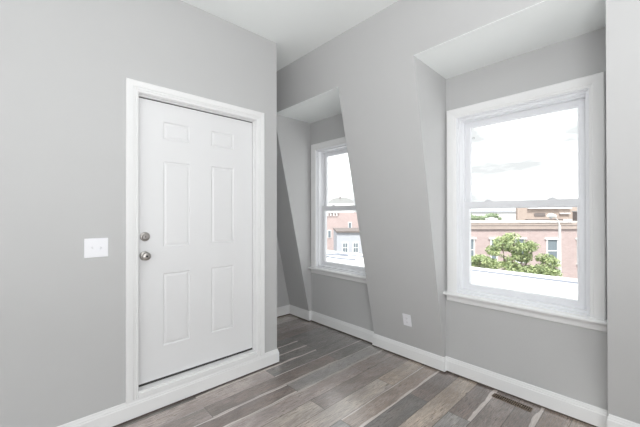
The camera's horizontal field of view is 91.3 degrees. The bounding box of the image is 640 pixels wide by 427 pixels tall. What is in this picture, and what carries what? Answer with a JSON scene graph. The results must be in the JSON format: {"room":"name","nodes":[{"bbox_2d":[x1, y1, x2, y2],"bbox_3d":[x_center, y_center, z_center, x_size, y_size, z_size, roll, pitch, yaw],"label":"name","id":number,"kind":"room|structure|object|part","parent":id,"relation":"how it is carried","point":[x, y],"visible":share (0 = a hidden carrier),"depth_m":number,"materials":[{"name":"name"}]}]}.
{"room":"empty room","nodes":[
{"label":"empty room","id":0,"kind":"room"},
{"bbox_2d":[0,0,276,426],"bbox_3d":[-2.446,-0.105,1.850,4.531,3.055,1.096,0,0,-43],"label":"wall","id":1,"kind":"structure","parent":0,"point":[65,65],"depth_m":1.97,"materials":[{"name":"grey paint"}]},
{"bbox_2d":[84,238,107,257],"bbox_3d":[-1.442,0.220,2.019,0.128,0.124,0.018,0,0,-43],"label":"light switch","id":2,"kind":"object","parent":1,"relation":"attached to","point":[93,247],"visible":1,"depth_m":2.02,"materials":[{"name":"white plastic"}]},
{"bbox_2d":[57,305,289,426],"bbox_3d":[-2.040,1.355,2.208,5.418,0.134,1.111,0,0,-43],"label":"baseboard","id":3,"kind":"structure","parent":1,"relation":"attached to","point":[120,414],"depth_m":2.34,"materials":[{"name":"white paint"}]},
{"bbox_2d":[125,78,264,402],"bbox_3d":[-0.964,0.188,2.555,1.102,2.228,0.160,0,0,-43],"label":"door","id":4,"kind":"structure","parent":1,"relation":"in","point":[195,174],"depth_m":2.48,"materials":[{"name":"white paint"}]},
{"bbox_3d":[-1.246,0.303,2.237,0.066,0.066,0.069,0,0,-43],"label":"knob","id":5,"kind":"part","parent":4,"relation":"part of","materials":[{"name":"silver metal"}]},
{"bbox_2d":[277,239,289,307],"bbox_3d":[-2.417,-0.102,2.720,5.758,3.055,0.140,0,0,-43],"label":"wall","id":6,"kind":"structure","parent":0,"point":[282,294],"depth_m":4.35,"materials":[{"name":"grey paint"}]},
{"bbox_2d":[181,0,397,70],"bbox_3d":[-0.036,-1.744,0.158,5.758,0.200,7.067,0,0,-43],"label":"ceiling","id":7,"kind":"structure","parent":0,"point":[298,27],"depth_m":2.59,"materials":[{"name":"white paint"}]},
{"bbox_2d":[117,314,592,426],"bbox_3d":[-0.067,1.411,0.112,5.458,0.001,6.867,0,0,-43],"label":"floor","id":8,"kind":"structure","parent":0,"point":[323,376],"depth_m":2.41,"materials":[{"name":"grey wood"}]},
{"bbox_2d":[492,393,532,411],"bbox_3d":[1.439,1.414,2.351,0.060,0.003,0.260,0,0,-41],"label":"floor vent","id":9,"kind":"object","parent":8,"relation":"in","point":[495,395],"visible":1,"depth_m":2.35,"materials":[{"name":"brown metal"}]},
{"bbox_2d":[277,0,639,423],"bbox_3d":[1.752,-0.114,1.809,0.886,3.055,7.067,0,0,-43],"label":"wall","id":10,"kind":"structure","parent":0,"point":[392,120],"depth_m":2.61,"materials":[{"name":"grey paint"}]},
{"bbox_2d":[308,137,366,283],"bbox_3d":[0.292,-0.067,3.819,0.232,1.698,1.109,0,0,-43],"label":"window","id":11,"kind":"structure","parent":10,"relation":"in","point":[320,152],"depth_m":4.11,"materials":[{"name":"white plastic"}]},
{"bbox_3d":[0.244,-0.108,3.775,0.022,1.615,1.051,0,0,-43],"label":"casing","id":12,"kind":"part","parent":11,"relation":"part of","materials":[{"name":"white paint"}]},
{"bbox_3d":[0.347,-0.427,3.873,0.026,0.776,0.849,0,0,-43],"label":"sash","id":13,"kind":"part","parent":11,"relation":"part of","materials":[{"name":"white plastic"}]},
{"bbox_3d":[0.325,0.293,3.848,0.026,0.784,0.849,0,0,-43],"label":"sash","id":14,"kind":"part","parent":11,"relation":"part of","materials":[{"name":"white plastic"}]},
{"bbox_2d":[402,313,411,326],"bbox_3d":[0.836,1.021,3.004,0.030,0.117,0.088,0,0,-43],"label":"wall outlet","id":15,"kind":"object","parent":10,"relation":"attached to","point":[406,318],"visible":1,"depth_m":3.00,"materials":[{"name":"white plastic"}]},
{"bbox_2d":[277,0,605,122],"bbox_3d":[0.673,-1.218,2.896,0.593,0.004,2.989,0,0,-43],"label":"ceiling","id":16,"kind":"structure","parent":10,"relation":"attached to","point":[545,23],"depth_m":2.20,"materials":[{"name":"white paint"}]},
{"bbox_2d":[290,305,639,426],"bbox_3d":[1.914,1.346,1.951,0.054,0.134,6.867,0,0,-43],"label":"baseboard","id":17,"kind":"structure","parent":10,"relation":"attached to","point":[594,416],"depth_m":2.58,"materials":[{"name":"white paint"}]},
{"bbox_2d":[443,72,606,331],"bbox_3d":[1.548,-0.074,2.466,0.232,1.698,1.109,0,0,-43],"label":"window","id":18,"kind":"structure","parent":10,"relation":"in","point":[587,93],"depth_m":2.31,"materials":[{"name":"white paint"}]},
{"bbox_3d":[1.581,0.285,2.495,0.026,0.784,0.849,0,0,-43],"label":"sash","id":19,"kind":"part","parent":18,"relation":"part of","materials":[{"name":"white plastic"}]},
{"bbox_3d":[1.603,-0.435,2.520,0.026,0.776,0.849,0,0,-43],"label":"sash","id":20,"kind":"part","parent":18,"relation":"part of","materials":[{"name":"white plastic"}]},
{"label":"outside","id":21,"kind":"structure","parent":0,"visible":0},
{"bbox_2d":[471,211,515,219],"bbox_3d":[34.675,0.454,72.849,17.174,2.130,10.300,0,0,0],"label":"building","id":22,"kind":"structure","parent":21,"point":[505,215],"depth_m":68.00,"materials":[{"name":"grey"}]},
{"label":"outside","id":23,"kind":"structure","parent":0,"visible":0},
{"bbox_3d":[-9.396,9.704,32.155,150.000,0.300,180.000,0,0,-43],"label":"ground","id":24,"kind":"structure","parent":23,"visible":0},
{"bbox_2d":[328,197,353,211],"bbox_3d":[4.705,2.944,72.929,5.818,13.483,6.120,0,0,0],"label":"domed building","id":25,"kind":"structure","parent":24,"relation":"on","point":[340,201],"depth_m":70.02,"materials":[{"name":"paint"}]},
{"bbox_2d":[327,211,358,250],"bbox_3d":[1.442,4.661,31.907,6.445,9.741,8.150,0,0,0],"label":"brick building","id":26,"kind":"structure","parent":24,"relation":"on","point":[335,219],"depth_m":27.99,"materials":[{"name":"pink brick"}]},
{"bbox_3d":[-0.045,-0.012,27.975,3.491,0.421,0.250,0,0,0],"label":"cornice","id":27,"kind":"part","parent":26,"relation":"part of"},
{"bbox_2d":[333,228,361,253],"bbox_3d":[2.290,5.300,22.419,2.474,8.387,5.120,0,0,0],"label":"house","id":28,"kind":"structure","parent":24,"relation":"on","point":[344,239],"depth_m":19.99,"materials":[{"name":"white paint"}]},
{"bbox_3d":[1.609,2.162,19.972,0.281,0.556,0.060,0,0,0],"label":"pane","id":29,"kind":"part","parent":28,"relation":"part of","materials":[{"name":"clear glass"}]},
{"bbox_3d":[2.280,2.161,19.972,0.281,0.556,0.060,0,0,0],"label":"pane","id":30,"kind":"part","parent":28,"relation":"part of","materials":[{"name":"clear glass"}]},
{"bbox_2d":[327,250,577,299],"bbox_3d":[2.203,5.484,6.788,6.562,7.896,25.000,0,0,-43],"label":"flat roof","id":31,"kind":"structure","parent":24,"relation":"on","point":[564,287],"depth_m":7.41,"materials":[{"name":"white"}]},
{"bbox_2d":[471,213,501,219],"bbox_3d":[30.936,4.676,59.945,7.513,9.811,3.340,0,0,0],"label":"tree","id":32,"kind":"object","parent":24,"relation":"on","point":[475,217],"visible":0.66,"depth_m":59.16,"materials":[{"name":"green plant"}]},
{"bbox_2d":[471,232,562,276],"bbox_3d":[7.917,5.106,12.981,4.085,8.683,1.362,0,0,0],"label":"leafy tree","id":33,"kind":"object","parent":24,"relation":"on","point":[506,241],"visible":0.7,"depth_m":12.85,"materials":[{"name":"green plant"}]},
{"bbox_2d":[471,219,576,278],"bbox_3d":[13.757,4.919,24.421,13.427,9.119,9.120,0,0,0],"label":"building","id":34,"kind":"structure","parent":24,"relation":"on","point":[544,233],"depth_m":19.99,"materials":[{"name":"pink brick"}]},
{"bbox_3d":[9.672,2.346,19.986,0.297,1.434,0.030,0,0,0],"label":"pane","id":35,"kind":"part","parent":34,"relation":"part of","materials":[{"name":"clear glass"}]},
{"bbox_2d":[485,217,497,219],"bbox_3d":[16.641,0.559,30.398,0.863,0.476,0.800,0,0,0],"label":"roof unit","id":36,"kind":"structure","parent":34,"relation":"on","point":[488,218],"depth_m":30.02,"materials":[{"name":"paint"}]},
{"bbox_3d":[14.829,2.416,19.986,0.636,1.530,0.030,0,0,0],"label":"pane","id":37,"kind":"part","parent":34,"relation":"part of","materials":[{"name":"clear glass"}]},
{"bbox_2d":[516,207,576,220],"bbox_3d":[25.416,4.379,33.933,7.880,10.225,0.700,0,0,0],"label":"rooftop building","id":38,"kind":"structure","parent":24,"relation":"on","point":[562,213],"depth_m":34.00,"materials":[{"name":"beige"}]},
{"bbox_2d":[572,211,576,220],"bbox_3d":[26.852,1.104,32.396,0.844,2.758,0.900,0,0,0],"label":"chimney","id":39,"kind":"object","parent":38,"relation":"on","point":[574,212],"visible":0.18,"depth_m":32.48,"materials":[{"name":"brick"}]},
{"bbox_2d":[547,213,560,276],"bbox_3d":[10.110,4.708,13.482,0.630,9.470,0.200,0,0,0],"label":"street lamp","id":40,"kind":"object","parent":24,"relation":"on","point":[551,215],"visible":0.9,"depth_m":13.46,"materials":[{"name":"grey metal"}]}
]}

